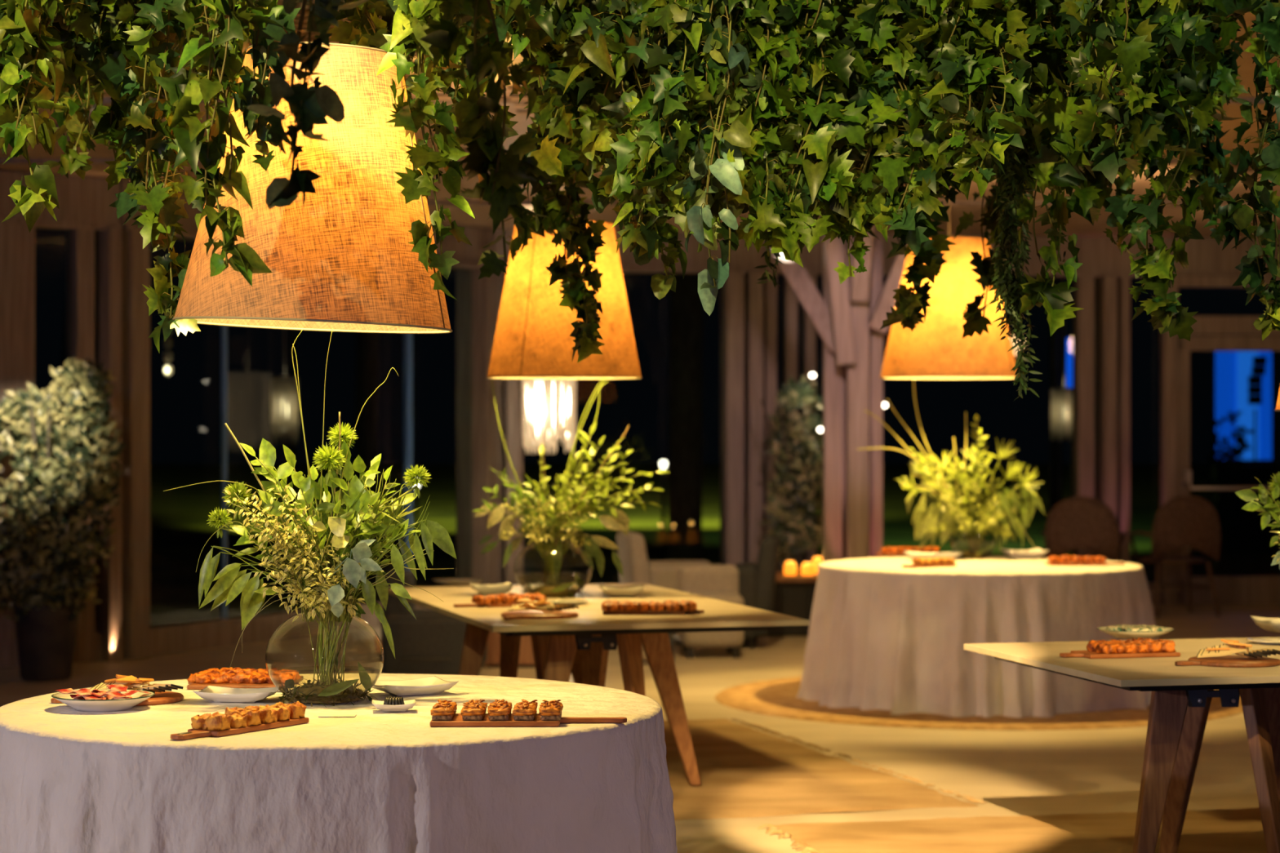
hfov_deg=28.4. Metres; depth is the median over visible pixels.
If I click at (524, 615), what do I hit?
serving board
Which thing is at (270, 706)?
piece
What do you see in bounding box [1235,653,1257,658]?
cheese slice
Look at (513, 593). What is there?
piece
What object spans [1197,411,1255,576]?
potted plant
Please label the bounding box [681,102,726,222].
ivy garland
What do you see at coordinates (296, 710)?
piece
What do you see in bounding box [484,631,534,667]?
box
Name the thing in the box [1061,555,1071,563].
pastry
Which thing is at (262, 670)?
piece
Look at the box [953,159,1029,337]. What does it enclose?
ivy garland
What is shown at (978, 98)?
ivy garland
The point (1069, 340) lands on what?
light panel
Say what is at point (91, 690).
ham slice
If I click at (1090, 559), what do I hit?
pastry
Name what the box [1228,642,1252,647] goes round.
cheese slice
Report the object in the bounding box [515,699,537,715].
pastry
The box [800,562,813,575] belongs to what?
candle jar
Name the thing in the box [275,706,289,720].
piece
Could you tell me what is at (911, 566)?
serving board
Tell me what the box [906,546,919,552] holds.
piece
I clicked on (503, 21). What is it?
ivy garland
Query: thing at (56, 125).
ceiling
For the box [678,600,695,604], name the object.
pastry
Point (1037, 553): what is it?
square bowl
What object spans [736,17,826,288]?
ivy garland
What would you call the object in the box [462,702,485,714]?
pastry
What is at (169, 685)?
cheese slice
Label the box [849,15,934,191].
ivy garland
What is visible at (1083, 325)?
trim
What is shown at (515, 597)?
piece
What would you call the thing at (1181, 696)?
trestle table
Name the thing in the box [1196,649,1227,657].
cheese slice
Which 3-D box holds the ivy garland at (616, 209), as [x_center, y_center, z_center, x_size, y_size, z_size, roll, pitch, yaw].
[0.021,-1.039,7.512,0.307,1.105,0.322,0,0,-7]
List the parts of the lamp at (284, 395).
cord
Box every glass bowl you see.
[265,608,384,707]
[513,537,591,597]
[950,522,995,559]
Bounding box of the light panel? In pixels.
[1066,337,1072,556]
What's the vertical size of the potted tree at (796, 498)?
1.908 m
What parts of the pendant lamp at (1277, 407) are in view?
lamp shade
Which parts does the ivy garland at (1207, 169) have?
vine stem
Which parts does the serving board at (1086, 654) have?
handle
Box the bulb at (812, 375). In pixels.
[809,248,815,377]
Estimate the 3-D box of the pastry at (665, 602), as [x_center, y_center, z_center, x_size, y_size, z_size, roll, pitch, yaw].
[0.127,0.728,10.349,0.072,0.033,0.061,0,0,-16]
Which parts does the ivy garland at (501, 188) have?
vine stem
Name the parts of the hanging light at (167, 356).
bulb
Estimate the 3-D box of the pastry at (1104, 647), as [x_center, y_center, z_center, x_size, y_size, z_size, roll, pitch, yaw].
[1.536,0.726,8.323,0.069,0.038,0.071,0,0,-23]
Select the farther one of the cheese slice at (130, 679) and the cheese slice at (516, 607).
the cheese slice at (516, 607)
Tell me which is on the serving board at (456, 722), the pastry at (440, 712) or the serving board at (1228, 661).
the pastry at (440, 712)
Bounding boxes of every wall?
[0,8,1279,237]
[0,169,121,662]
[119,177,495,659]
[495,228,1070,277]
[1070,236,1279,604]
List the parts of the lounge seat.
leg, leg, backrest, seat, leg, leg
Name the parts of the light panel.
panel, post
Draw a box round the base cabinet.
[766,572,817,636]
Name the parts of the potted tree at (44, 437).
pot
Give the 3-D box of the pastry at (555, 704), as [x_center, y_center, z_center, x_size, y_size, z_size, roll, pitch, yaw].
[-0.229,0.726,6.488,0.057,0.038,0.055,0,0,-1]
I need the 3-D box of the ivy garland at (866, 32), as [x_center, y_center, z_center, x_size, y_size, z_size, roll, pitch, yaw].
[0.720,-1.036,7.201,0.386,1.111,0.372,0,0,40]
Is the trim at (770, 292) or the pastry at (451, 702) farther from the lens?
the trim at (770, 292)
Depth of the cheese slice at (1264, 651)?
8.07 m
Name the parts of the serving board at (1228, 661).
handle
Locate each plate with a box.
[51,688,155,711]
[431,577,484,585]
[546,600,588,604]
[1097,626,1173,639]
[1246,637,1279,644]
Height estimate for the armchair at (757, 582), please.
0.750 m
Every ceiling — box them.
[54,124,70,139]
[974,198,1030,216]
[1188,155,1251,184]
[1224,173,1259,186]
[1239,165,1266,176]
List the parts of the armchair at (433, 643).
armrest, seat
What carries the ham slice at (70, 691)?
on the plate at (84, 705)
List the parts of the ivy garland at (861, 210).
vine stem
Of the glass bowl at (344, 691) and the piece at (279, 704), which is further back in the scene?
the glass bowl at (344, 691)
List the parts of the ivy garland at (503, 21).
vine stem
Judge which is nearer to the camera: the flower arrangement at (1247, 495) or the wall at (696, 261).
the flower arrangement at (1247, 495)
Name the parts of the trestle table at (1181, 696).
steel frame, leg, leg, leg, leg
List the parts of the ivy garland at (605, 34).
vine stem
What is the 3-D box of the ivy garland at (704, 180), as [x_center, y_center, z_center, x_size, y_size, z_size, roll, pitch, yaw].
[0.137,-1.126,7.643,0.401,0.930,0.407,0,0,0]
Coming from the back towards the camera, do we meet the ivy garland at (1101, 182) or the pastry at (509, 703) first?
the ivy garland at (1101, 182)
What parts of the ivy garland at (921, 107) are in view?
vine stem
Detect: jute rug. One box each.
[663,718,986,820]
[757,807,1266,852]
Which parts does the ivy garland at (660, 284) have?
vine stem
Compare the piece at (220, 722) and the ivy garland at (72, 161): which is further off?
the ivy garland at (72, 161)
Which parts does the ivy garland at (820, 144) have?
vine stem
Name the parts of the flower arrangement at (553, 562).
grass blade, stem, grass blade, stem, stem, stem, grass blade, grass blade, grass blade, grass blade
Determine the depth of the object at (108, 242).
16.13 m
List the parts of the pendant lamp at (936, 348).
cord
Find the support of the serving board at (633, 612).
on the trestle table at (580, 646)
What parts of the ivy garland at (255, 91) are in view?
vine stem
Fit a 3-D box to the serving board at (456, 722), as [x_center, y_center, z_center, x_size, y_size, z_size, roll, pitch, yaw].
[-0.282,0.752,6.484,0.498,0.014,0.185,0,0,0]
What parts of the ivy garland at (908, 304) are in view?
vine stem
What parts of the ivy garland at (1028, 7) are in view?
vine stem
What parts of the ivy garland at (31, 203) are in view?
vine stem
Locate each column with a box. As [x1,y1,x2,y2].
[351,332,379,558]
[768,215,906,562]
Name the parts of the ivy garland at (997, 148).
vine stem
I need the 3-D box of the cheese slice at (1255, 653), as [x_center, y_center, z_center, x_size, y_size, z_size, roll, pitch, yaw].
[1.966,0.726,8.102,0.050,0.018,0.088,0,0,-12]
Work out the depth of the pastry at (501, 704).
6.48 m
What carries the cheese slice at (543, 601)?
on the cheese slice at (535, 602)
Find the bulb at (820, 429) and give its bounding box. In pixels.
[817,235,822,432]
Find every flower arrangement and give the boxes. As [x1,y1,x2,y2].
[163,329,456,686]
[472,377,669,586]
[857,379,1044,557]
[1234,471,1279,568]
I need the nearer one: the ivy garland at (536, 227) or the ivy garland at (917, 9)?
the ivy garland at (917, 9)
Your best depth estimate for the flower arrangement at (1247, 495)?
8.36 m
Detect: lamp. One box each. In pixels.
[172,41,452,333]
[270,329,298,604]
[486,182,642,379]
[522,379,576,453]
[880,186,1018,379]
[1049,277,1072,509]
[1274,388,1279,411]
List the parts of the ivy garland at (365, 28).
vine stem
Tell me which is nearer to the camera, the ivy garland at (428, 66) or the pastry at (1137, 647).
the ivy garland at (428, 66)
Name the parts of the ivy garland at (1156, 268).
vine stem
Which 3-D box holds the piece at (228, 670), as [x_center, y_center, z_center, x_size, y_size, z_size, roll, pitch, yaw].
[-1.208,0.728,7.468,0.085,0.034,0.089,0,0,-17]
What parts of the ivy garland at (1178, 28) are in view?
vine stem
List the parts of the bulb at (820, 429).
bulb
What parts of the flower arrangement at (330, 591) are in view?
green flower, green flower, grass blade, grass blade, grass blade, grass blade, flower stem, grass blade, grass blade, flower stem, grass blade, grass blade, grass blade, stem, stem, grass blade, stem, green flower, grass blade, stem, stem, stem, flower stem, flower stem, stem, green flower, grass blade, grass blade, grass blade, grass blade, grass blade, grass blade, flower stem, grass blade, grass blade, grass blade, grass blade, grass blade, grass blade, grass blade, grass blade, grass blade, grass blade, grass blade, grass blade, green flower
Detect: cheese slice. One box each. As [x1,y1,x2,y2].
[93,682,102,689]
[97,682,106,689]
[99,683,132,688]
[104,678,119,683]
[111,682,140,687]
[115,674,136,678]
[115,675,142,683]
[123,683,133,687]
[129,688,155,693]
[133,687,164,692]
[135,678,154,682]
[138,681,149,684]
[142,685,172,691]
[147,684,177,689]
[152,684,183,688]
[507,604,527,611]
[511,604,535,611]
[515,597,533,603]
[519,603,536,608]
[528,603,550,607]
[531,601,550,604]
[533,597,545,605]
[533,608,554,611]
[539,607,558,611]
[540,607,562,610]
[544,606,566,610]
[551,605,574,608]
[555,605,570,609]
[557,604,578,608]
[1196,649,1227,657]
[1200,648,1231,655]
[1206,647,1230,650]
[1208,646,1239,653]
[1217,644,1248,652]
[1220,639,1239,646]
[1222,644,1252,649]
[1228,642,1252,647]
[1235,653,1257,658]
[1240,652,1262,657]
[1248,651,1267,657]
[1251,649,1271,656]
[1255,649,1275,655]
[1260,648,1279,654]
[1264,648,1279,653]
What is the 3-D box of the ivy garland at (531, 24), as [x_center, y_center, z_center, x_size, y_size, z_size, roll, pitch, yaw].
[-0.418,-1.179,7.147,0.347,0.827,0.308,0,0,0]
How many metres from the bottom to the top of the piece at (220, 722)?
0.040 m
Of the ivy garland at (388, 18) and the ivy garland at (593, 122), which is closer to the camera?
the ivy garland at (593, 122)
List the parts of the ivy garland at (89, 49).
vine stem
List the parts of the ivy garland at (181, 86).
vine stem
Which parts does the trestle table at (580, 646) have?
leg, leg, leg, leg, leg, leg, leg, steel frame, leg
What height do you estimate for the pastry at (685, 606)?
0.035 m
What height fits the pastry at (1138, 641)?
0.038 m
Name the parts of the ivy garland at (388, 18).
vine stem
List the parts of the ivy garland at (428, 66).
vine stem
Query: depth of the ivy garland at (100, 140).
8.47 m
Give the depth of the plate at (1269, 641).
8.86 m
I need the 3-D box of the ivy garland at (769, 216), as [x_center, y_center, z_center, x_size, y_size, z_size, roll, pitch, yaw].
[0.303,-1.042,7.087,0.271,1.100,0.282,0,0,0]
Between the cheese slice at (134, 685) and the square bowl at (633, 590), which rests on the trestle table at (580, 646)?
the square bowl at (633, 590)
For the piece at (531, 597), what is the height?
0.034 m
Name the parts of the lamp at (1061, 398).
cord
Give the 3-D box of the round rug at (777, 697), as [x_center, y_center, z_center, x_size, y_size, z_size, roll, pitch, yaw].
[1.872,1.493,13.950,2.920,0.014,2.920,0,0,0]
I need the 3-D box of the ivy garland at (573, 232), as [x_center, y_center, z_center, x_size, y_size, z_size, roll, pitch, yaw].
[-0.211,-0.897,8.188,0.287,1.388,0.292,0,0,29]
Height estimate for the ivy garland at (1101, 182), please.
0.953 m
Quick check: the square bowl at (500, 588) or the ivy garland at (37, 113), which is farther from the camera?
the square bowl at (500, 588)
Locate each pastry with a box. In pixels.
[431,703,454,720]
[434,699,457,715]
[434,702,456,717]
[461,704,484,720]
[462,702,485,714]
[467,699,487,715]
[487,704,509,720]
[488,702,511,717]
[490,699,512,714]
[511,704,535,720]
[513,702,537,717]
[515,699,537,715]
[538,703,561,720]
[540,699,562,714]
[540,702,561,715]
[600,602,619,611]
[617,601,633,604]
[617,602,634,611]
[633,601,649,611]
[648,602,664,611]
[663,600,678,603]
[664,602,680,611]
[677,601,696,611]
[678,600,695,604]
[1048,556,1061,563]
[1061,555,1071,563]
[1072,555,1083,563]
[1083,555,1093,563]
[1087,639,1109,652]
[1094,555,1106,563]
[1094,641,1117,653]
[1103,640,1122,644]
[1115,639,1136,643]
[1115,642,1133,653]
[1130,642,1147,653]
[1133,638,1154,643]
[1140,640,1162,653]
[1156,640,1175,652]
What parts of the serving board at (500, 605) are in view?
handle, blade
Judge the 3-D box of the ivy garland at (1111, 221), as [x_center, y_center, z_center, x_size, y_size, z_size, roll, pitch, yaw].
[1.580,-1.066,7.895,0.242,1.052,0.329,0,0,-38]
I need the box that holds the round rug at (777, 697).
[715,676,1243,730]
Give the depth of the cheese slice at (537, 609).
10.09 m
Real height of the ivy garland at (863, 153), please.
0.962 m
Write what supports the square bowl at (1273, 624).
on the trestle table at (1181, 696)
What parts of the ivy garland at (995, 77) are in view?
vine stem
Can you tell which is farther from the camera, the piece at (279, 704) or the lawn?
the lawn
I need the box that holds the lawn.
[35,463,1279,626]
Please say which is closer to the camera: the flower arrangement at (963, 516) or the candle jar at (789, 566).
the flower arrangement at (963, 516)
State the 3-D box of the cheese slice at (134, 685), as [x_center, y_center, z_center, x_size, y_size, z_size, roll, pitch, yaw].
[-1.417,0.714,7.001,0.093,0.023,0.054,0,0,31]
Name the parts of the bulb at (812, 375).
bulb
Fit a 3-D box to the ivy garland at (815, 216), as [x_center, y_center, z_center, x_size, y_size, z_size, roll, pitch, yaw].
[0.610,-1.157,9.124,0.449,0.921,0.433,0,0,0]
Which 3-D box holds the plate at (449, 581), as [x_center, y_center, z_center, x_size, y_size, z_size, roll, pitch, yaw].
[-0.875,0.748,12.186,0.253,0.022,0.253,0,0,0]
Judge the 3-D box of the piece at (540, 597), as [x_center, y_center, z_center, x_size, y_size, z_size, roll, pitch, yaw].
[-0.427,0.729,10.738,0.056,0.032,0.063,0,0,7]
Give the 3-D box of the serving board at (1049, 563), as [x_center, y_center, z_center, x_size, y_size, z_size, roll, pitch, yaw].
[2.447,0.752,13.876,0.423,0.014,0.170,0,0,0]
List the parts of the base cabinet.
door, door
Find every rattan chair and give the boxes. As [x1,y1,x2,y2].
[1040,496,1126,561]
[1128,495,1220,617]
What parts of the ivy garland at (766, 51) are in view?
vine stem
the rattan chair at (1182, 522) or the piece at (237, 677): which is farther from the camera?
the rattan chair at (1182, 522)
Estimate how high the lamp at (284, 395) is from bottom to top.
4.620 m
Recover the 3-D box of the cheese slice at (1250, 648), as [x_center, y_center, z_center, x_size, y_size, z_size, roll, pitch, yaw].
[1.914,0.711,8.109,0.093,0.023,0.054,0,0,16]
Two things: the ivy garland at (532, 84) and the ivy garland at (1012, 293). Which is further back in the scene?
the ivy garland at (532, 84)
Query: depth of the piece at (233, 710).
6.34 m
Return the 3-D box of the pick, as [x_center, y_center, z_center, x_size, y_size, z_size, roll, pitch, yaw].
[-0.656,0.736,6.744,0.061,0.028,0.049,0,0,0]
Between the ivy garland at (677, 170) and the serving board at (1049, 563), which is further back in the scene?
the serving board at (1049, 563)
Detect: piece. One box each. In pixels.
[186,671,218,684]
[191,713,212,729]
[196,667,219,674]
[206,712,231,730]
[208,711,231,716]
[209,672,234,684]
[215,666,244,674]
[225,706,243,715]
[226,671,253,684]
[230,713,245,728]
[236,707,263,725]
[238,666,260,674]
[247,671,273,684]
[254,668,280,673]
[256,706,275,723]
[259,703,275,709]
[265,671,293,684]
[272,702,284,708]
[275,668,300,679]
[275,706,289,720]
[282,701,306,719]
[471,595,482,603]
[475,595,492,604]
[488,594,502,604]
[501,594,513,603]
[506,591,519,595]
[511,595,524,603]
[520,594,536,603]
[533,594,546,601]
[881,546,902,552]
[896,546,911,552]
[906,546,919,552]
[912,556,924,564]
[915,546,929,552]
[921,557,932,564]
[927,546,940,552]
[930,557,938,564]
[936,556,947,564]
[946,557,955,564]
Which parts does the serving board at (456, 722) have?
blade, handle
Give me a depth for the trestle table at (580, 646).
10.28 m
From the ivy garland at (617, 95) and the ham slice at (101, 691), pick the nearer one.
the ham slice at (101, 691)
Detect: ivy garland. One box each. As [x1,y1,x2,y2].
[0,0,69,232]
[0,0,93,136]
[0,0,99,91]
[0,13,53,154]
[0,21,42,141]
[22,13,111,145]
[43,6,109,180]
[53,14,106,111]
[69,0,151,84]
[76,0,167,190]
[94,0,204,352]
[100,1,152,48]
[128,40,188,136]
[152,0,284,286]
[155,10,231,106]
[176,11,209,56]
[178,0,251,133]
[186,0,267,83]
[226,0,301,170]
[246,0,368,209]
[326,0,391,48]
[339,0,392,31]
[376,0,475,299]
[379,0,503,102]
[381,8,453,124]
[419,0,556,279]
[440,0,545,141]
[466,0,554,59]
[510,0,603,201]
[511,35,595,237]
[524,0,601,146]
[525,0,623,148]
[530,0,608,363]
[548,0,647,213]
[563,0,694,260]
[598,11,670,142]
[600,53,621,98]
[603,23,692,252]
[612,13,692,299]
[622,0,732,192]
[625,0,731,231]
[648,167,683,223]
[670,0,752,315]
[675,13,734,200]
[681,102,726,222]
[697,0,786,207]
[702,0,795,251]
[734,10,808,245]
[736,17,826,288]
[744,0,842,267]
[747,12,836,169]
[751,0,870,253]
[809,196,825,220]
[811,0,871,201]
[820,0,933,284]
[832,13,900,170]
[840,0,973,256]
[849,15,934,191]
[849,91,891,238]
[853,5,932,137]
[863,133,903,239]
[879,13,956,331]
[893,7,979,204]
[894,0,1011,165]
[913,4,1030,192]
[927,0,1048,200]
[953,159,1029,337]
[960,5,1041,193]
[981,5,1048,226]
[988,6,1042,399]
[991,0,1083,124]
[994,0,1121,181]
[1002,1,1102,336]
[1058,0,1176,183]
[1061,0,1124,221]
[1093,2,1186,179]
[1099,0,1211,158]
[1102,0,1244,341]
[1106,0,1195,253]
[1176,1,1227,130]
[1179,1,1248,244]
[1188,0,1255,106]
[1215,0,1279,341]
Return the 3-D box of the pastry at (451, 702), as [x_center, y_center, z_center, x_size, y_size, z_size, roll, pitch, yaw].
[-0.503,0.726,6.545,0.059,0.038,0.058,0,0,-1]
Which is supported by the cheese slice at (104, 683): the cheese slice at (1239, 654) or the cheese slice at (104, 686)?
the cheese slice at (104, 686)
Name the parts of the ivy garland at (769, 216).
vine stem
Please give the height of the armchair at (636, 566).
0.770 m
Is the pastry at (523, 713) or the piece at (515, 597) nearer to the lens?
the pastry at (523, 713)
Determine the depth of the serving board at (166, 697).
6.94 m
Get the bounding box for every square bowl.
[193,685,282,702]
[370,675,459,696]
[468,582,514,595]
[598,584,645,596]
[903,551,963,558]
[1000,547,1048,559]
[1249,615,1279,632]
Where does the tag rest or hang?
on the tablecloth at (375, 780)
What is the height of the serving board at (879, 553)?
0.014 m
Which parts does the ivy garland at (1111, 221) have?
vine stem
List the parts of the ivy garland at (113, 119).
vine stem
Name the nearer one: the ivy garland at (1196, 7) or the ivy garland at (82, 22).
the ivy garland at (82, 22)
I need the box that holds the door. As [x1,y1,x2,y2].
[1160,275,1279,605]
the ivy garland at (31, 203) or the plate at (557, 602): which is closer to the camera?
the ivy garland at (31, 203)
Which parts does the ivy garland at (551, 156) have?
vine stem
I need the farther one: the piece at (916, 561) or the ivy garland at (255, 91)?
the piece at (916, 561)
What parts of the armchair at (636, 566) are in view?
backrest, armrest, armrest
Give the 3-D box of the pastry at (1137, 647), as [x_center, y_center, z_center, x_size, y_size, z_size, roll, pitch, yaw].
[1.637,0.728,8.351,0.070,0.033,0.069,0,0,-16]
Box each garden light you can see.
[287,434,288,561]
[413,480,419,563]
[659,460,666,560]
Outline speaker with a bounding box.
[1235,355,1273,576]
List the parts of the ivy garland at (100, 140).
vine stem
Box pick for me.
[383,696,404,705]
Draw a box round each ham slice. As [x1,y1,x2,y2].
[54,688,93,695]
[70,694,103,699]
[74,688,100,693]
[91,690,106,693]
[92,692,130,697]
[105,690,151,695]
[106,684,128,692]
[106,693,132,699]
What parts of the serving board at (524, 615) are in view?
handle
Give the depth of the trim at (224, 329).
17.33 m
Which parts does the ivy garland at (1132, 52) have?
vine stem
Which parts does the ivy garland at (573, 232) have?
vine stem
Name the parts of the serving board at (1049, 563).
handle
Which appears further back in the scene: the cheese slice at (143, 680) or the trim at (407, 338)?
the trim at (407, 338)
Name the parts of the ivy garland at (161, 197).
vine stem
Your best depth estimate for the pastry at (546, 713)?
6.41 m
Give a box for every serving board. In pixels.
[50,691,183,706]
[170,717,309,740]
[186,675,303,689]
[429,713,626,727]
[453,602,524,607]
[501,610,578,619]
[602,609,704,614]
[875,551,907,555]
[902,564,956,568]
[1044,561,1124,565]
[1059,650,1180,658]
[1174,655,1279,667]
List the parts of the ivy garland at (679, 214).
vine stem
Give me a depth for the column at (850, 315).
17.50 m
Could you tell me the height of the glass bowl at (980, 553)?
0.232 m
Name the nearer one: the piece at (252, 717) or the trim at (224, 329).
the piece at (252, 717)
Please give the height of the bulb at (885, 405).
1.466 m
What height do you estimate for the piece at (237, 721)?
0.031 m
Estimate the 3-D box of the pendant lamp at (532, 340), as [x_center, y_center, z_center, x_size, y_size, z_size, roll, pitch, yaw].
[-0.331,-0.905,11.080,0.680,1.389,0.680,0,0,-8]
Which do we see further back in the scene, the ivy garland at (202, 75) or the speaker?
the speaker
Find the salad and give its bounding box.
[1106,624,1164,631]
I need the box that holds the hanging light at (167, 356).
[163,248,173,376]
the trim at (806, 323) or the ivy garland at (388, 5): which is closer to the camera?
the ivy garland at (388, 5)
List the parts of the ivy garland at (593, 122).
vine stem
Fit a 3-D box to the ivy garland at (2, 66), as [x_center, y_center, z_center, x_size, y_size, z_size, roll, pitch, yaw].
[-2.154,-1.279,8.618,0.355,0.667,0.340,0,0,0]
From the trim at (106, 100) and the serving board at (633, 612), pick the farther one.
the trim at (106, 100)
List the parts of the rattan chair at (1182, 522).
leg, armrest, leg, seat, frame, leg, armrest, leg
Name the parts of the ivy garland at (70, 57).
vine stem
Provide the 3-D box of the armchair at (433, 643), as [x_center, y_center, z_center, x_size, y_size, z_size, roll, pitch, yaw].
[-1.245,1.172,15.215,0.608,0.576,0.870,0,0,0]
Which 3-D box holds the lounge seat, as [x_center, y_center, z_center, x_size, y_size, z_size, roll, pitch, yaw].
[0.464,1.210,16.610,0.400,0.580,0.520,0,0,-3]
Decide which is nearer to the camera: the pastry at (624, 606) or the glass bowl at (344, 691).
the glass bowl at (344, 691)
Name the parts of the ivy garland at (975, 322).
vine stem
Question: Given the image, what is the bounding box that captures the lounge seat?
[678,564,743,658]
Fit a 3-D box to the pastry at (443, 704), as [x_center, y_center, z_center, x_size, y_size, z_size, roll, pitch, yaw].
[-0.502,0.726,6.489,0.059,0.038,0.057,0,0,1]
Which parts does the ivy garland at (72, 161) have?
vine stem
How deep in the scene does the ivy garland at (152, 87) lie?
8.06 m
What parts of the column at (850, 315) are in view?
post, post, post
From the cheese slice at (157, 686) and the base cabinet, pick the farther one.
the base cabinet
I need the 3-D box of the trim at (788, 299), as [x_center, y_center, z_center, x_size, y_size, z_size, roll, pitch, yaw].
[1.237,0.115,20.913,0.094,2.770,0.200,0,0,-10]
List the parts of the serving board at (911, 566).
handle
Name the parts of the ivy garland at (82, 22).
vine stem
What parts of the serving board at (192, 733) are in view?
handle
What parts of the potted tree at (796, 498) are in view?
pot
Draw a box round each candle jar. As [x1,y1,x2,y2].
[783,560,796,575]
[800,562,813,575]
[811,556,822,573]
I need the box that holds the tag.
[318,714,356,717]
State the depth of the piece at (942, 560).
13.69 m
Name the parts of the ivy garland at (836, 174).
vine stem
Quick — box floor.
[0,604,1279,852]
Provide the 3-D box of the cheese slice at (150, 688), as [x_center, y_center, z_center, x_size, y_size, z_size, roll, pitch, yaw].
[-1.361,0.724,6.982,0.088,0.018,0.050,0,0,26]
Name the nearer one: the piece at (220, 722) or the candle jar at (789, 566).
the piece at (220, 722)
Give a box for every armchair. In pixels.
[381,569,487,675]
[616,530,710,635]
[734,534,779,648]
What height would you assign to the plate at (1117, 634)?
0.032 m
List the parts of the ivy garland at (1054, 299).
vine stem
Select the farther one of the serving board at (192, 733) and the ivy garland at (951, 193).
the ivy garland at (951, 193)
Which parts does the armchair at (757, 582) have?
leg, armrest, armrest, leg, backrest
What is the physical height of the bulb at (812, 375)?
1.232 m
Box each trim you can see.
[0,158,1239,164]
[0,222,35,668]
[50,97,1265,103]
[66,227,94,662]
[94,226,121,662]
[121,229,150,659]
[221,325,227,619]
[255,0,1129,8]
[403,333,412,569]
[426,200,1247,204]
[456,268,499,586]
[499,271,503,583]
[503,268,523,585]
[720,271,744,565]
[744,271,763,564]
[763,273,777,538]
[781,274,797,560]
[800,273,816,560]
[1072,275,1094,556]
[1094,274,1117,558]
[1117,276,1130,563]
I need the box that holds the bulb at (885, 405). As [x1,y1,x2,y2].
[883,238,887,408]
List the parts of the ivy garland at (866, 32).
vine stem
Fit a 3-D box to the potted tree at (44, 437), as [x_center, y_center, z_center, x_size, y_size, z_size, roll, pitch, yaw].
[-3.598,0.541,15.024,1.061,1.918,0.851,0,0,-22]
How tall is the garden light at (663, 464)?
1.217 m
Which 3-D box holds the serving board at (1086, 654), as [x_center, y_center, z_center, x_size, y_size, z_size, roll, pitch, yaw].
[1.573,0.752,8.370,0.393,0.014,0.160,0,0,-14]
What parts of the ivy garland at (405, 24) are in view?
vine stem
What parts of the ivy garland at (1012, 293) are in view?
vine stem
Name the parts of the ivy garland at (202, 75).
vine stem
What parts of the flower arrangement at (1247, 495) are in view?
green flower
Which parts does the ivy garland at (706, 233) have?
vine stem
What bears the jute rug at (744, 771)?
on the floor
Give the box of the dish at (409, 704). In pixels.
[372,699,416,711]
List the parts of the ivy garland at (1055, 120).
vine stem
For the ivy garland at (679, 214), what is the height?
1.071 m
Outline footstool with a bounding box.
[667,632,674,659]
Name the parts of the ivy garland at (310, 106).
vine stem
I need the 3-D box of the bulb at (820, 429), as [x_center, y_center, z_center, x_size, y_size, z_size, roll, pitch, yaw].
[1.371,-0.778,19.200,0.048,1.645,0.048,0,0,0]
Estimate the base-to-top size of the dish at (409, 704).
0.025 m
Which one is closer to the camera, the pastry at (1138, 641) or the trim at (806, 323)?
the pastry at (1138, 641)
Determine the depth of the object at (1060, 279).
23.97 m
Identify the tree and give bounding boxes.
[0,355,128,681]
[49,294,66,528]
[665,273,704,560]
[758,374,822,572]
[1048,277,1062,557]
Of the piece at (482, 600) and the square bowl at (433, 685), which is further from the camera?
the piece at (482, 600)
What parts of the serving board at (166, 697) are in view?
handle, blade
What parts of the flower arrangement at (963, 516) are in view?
grass blade, grass blade, grass blade, grass blade, grass blade, grass blade, grass blade, grass blade, grass blade, grass blade, grass blade, grass blade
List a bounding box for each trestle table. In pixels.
[388,582,808,786]
[964,636,1279,852]
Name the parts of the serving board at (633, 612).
blade, handle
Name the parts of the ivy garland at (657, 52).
vine stem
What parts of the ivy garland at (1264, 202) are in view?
vine stem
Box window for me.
[1212,351,1275,576]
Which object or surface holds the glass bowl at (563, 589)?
on the trestle table at (580, 646)
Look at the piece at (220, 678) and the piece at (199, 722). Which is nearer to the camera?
the piece at (199, 722)
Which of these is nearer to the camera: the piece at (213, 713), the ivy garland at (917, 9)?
the piece at (213, 713)
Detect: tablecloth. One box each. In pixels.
[0,673,677,852]
[796,556,1158,717]
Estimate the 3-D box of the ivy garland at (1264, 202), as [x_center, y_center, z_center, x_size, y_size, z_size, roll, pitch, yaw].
[1.804,-0.919,7.286,0.296,1.344,0.277,0,0,0]

